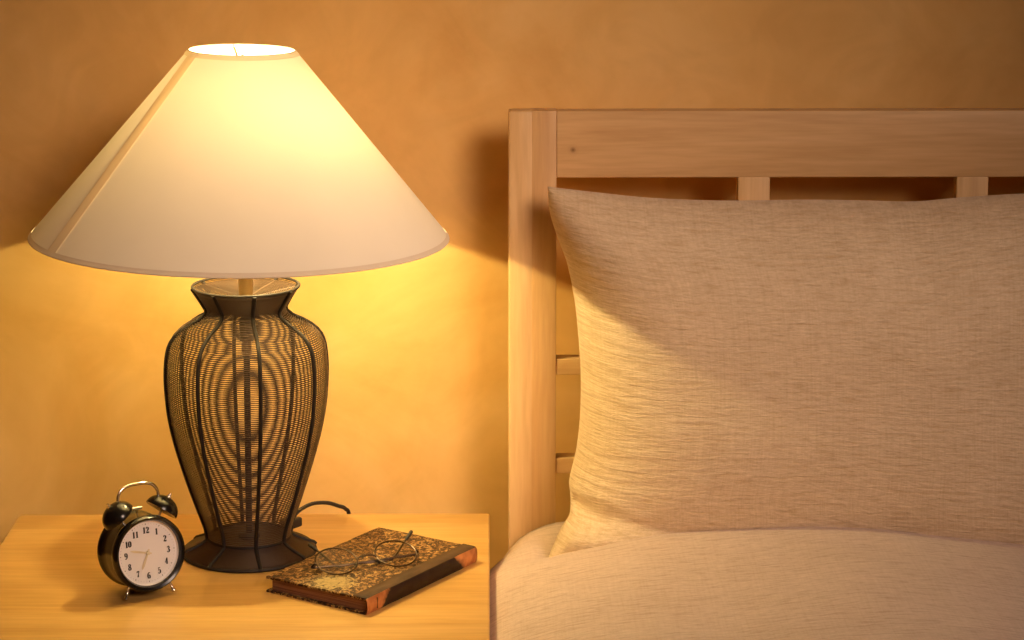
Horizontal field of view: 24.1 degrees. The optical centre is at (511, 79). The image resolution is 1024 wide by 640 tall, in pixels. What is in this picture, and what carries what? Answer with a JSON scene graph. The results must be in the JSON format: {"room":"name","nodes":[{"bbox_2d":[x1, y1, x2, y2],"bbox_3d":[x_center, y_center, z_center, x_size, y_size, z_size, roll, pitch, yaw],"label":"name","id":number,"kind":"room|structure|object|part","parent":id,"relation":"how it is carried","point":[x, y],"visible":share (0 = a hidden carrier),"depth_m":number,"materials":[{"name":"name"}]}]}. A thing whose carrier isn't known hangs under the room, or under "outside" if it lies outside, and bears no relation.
{"room":"bedroom","nodes":[
{"label":"bedroom","id":0,"kind":"room"},
{"bbox_2d":[0,0,1023,569],"bbox_3d":[0.322,-0.164,2.895,4.700,2.500,0.100,0,7,-1],"label":"wall","id":1,"kind":"structure","parent":0,"point":[416,418],"depth_m":2.87,"materials":[{"name":"paint"}]},
{"bbox_3d":[0.344,1.403,0.800,4.700,0.100,4.640,0,7,-1],"label":"floor","id":2,"kind":"structure","parent":0,"visible":0},
{"bbox_2d":[0,514,489,639],"bbox_3d":[-0.297,0.832,2.580,0.546,0.600,0.494,0,7,-1],"label":"bedside table","id":3,"kind":"object","parent":2,"relation":"on","point":[54,585],"visible":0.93,"depth_m":2.50,"materials":[{"name":"brown wood"}]},
{"bbox_2d":[97,481,184,600],"bbox_3d":[-0.389,0.479,2.514,0.082,0.116,0.061,-4,8,-31],"label":"alarm clock","id":4,"kind":"object","parent":3,"relation":"on","point":[138,550],"visible":1,"depth_m":2.50,"materials":[{"name":"black metal"}]},
{"bbox_3d":[-0.399,0.530,2.491,0.004,0.018,0.012,2,7,15],"label":"leg","id":5,"kind":"part","parent":4,"relation":"part of","materials":[{"name":"silver metal"}]},
{"bbox_3d":[-0.392,0.431,2.511,0.049,0.019,0.005,-4,8,-31],"label":"handle","id":6,"kind":"part","parent":4,"relation":"part of","materials":[{"name":"silver metal"}]},
{"bbox_3d":[-0.358,0.527,2.516,0.012,0.018,0.004,1,7,12],"label":"leg","id":7,"kind":"part","parent":4,"relation":"part of","materials":[{"name":"silver metal"}]},
{"bbox_2d":[28,44,449,572],"bbox_3d":[-0.221,0.540,2.654,0.609,1.157,0.464,0,7,-1],"label":"table lamp","id":8,"kind":"object","parent":3,"relation":"on","point":[241,167],"visible":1,"depth_m":2.51,"materials":[{"name":"white fabric"}]},
{"bbox_3d":[-0.295,0.070,2.594,0.446,0.200,0.446,0,7,-1],"label":"lamp shade","id":9,"kind":"part","parent":8,"relation":"part of","materials":[{"name":"beige fabric"}]},
{"bbox_3d":[-0.295,0.167,2.606,0.454,0.014,0.454,0,7,-1],"label":"trim","id":10,"kind":"part","parent":8,"relation":"part of","materials":[{"name":"fabric"}]},
{"bbox_3d":[-0.291,-0.030,2.582,0.124,0.008,0.124,0,7,-1],"label":"trim","id":11,"kind":"part","parent":8,"relation":"part of","materials":[{"name":"fabric"}]},
{"bbox_2d":[238,279,252,295],"bbox_3d":[-0.290,0.189,2.608,0.029,0.098,0.029,0,7,-1],"label":"socket","id":12,"kind":"object","parent":8,"relation":"attached to","point":[245,286],"depth_m":2.61,"materials":[{"name":"gold metal"}]},
{"bbox_3d":[-0.290,0.261,2.617,0.016,0.048,0.016,0,7,-1],"label":"stem","id":13,"kind":"part","parent":8,"relation":"part of","materials":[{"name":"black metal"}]},
{"bbox_3d":[-0.113,0.784,2.865,0.379,0.620,0.084,-4,8,-27],"label":"lamp cord","id":14,"kind":"part","parent":8,"relation":"part of","materials":[{"name":"black plastic"}]},
{"bbox_2d":[266,527,476,614],"bbox_3d":[-0.148,0.523,2.565,0.133,0.018,0.202,5,8,33],"label":"book","id":15,"kind":"object","parent":3,"relation":"on","point":[371,587],"visible":0.99,"depth_m":2.53,"materials":[{"name":"paper"}]},
{"bbox_2d":[308,530,418,574],"bbox_3d":[-0.156,0.503,2.556,0.126,0.021,0.059,-3,8,-22],"label":"eyeglasses","id":16,"kind":"object","parent":15,"relation":"on","point":[381,560],"visible":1,"depth_m":2.55,"materials":[{"name":"brown metal"}]},
{"bbox_2d":[508,108,1023,550],"bbox_3d":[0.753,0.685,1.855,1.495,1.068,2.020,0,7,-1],"label":"headboard","id":17,"kind":"object","parent":2,"relation":"on","point":[753,146],"visible":0.62,"depth_m":2.77,"materials":[{"name":"brown wood"}]},
{"bbox_3d":[0.023,0.564,2.838,0.056,1.068,0.025,0,7,-1],"label":"post","id":18,"kind":"part","parent":17,"relation":"part of","materials":[{"name":"brown wood"}]},
{"bbox_3d":[0.743,0.450,2.831,1.384,0.018,0.024,0,7,-1],"label":"cross rail","id":19,"kind":"part","parent":17,"relation":"part of","materials":[{"name":"brown wood"}]},
{"bbox_3d":[0.743,0.332,2.817,1.384,0.018,0.024,0,7,-1],"label":"cross rail","id":20,"kind":"part","parent":17,"relation":"part of","materials":[{"name":"brown wood"}]},
{"bbox_3d":[0.743,0.072,2.784,1.384,0.078,0.023,0,7,-1],"label":"rail","id":21,"kind":"part","parent":17,"relation":"part of","materials":[{"name":"brown wood"}]},
{"bbox_3d":[0.752,0.817,1.903,1.405,0.135,1.883,0,7,-1],"label":"mattress","id":22,"kind":"object","parent":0,"visible":0},
{"bbox_2d":[490,521,1023,639],"bbox_3d":[0.756,0.781,1.883,1.586,0.416,1.932,0,7,-1],"label":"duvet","id":23,"kind":"object","parent":22,"relation":"on","point":[809,582],"visible":0.81,"depth_m":2.46,"materials":[{"name":"fabric"}]},
{"bbox_2d":[548,187,1023,556],"bbox_3d":[0.402,0.331,2.656,0.739,0.438,0.176,1,7,6],"label":"pillow","id":24,"kind":"object","parent":23,"relation":"on","point":[745,364],"visible":0.92,"depth_m":2.60,"materials":[{"name":"fabric"}]}
]}

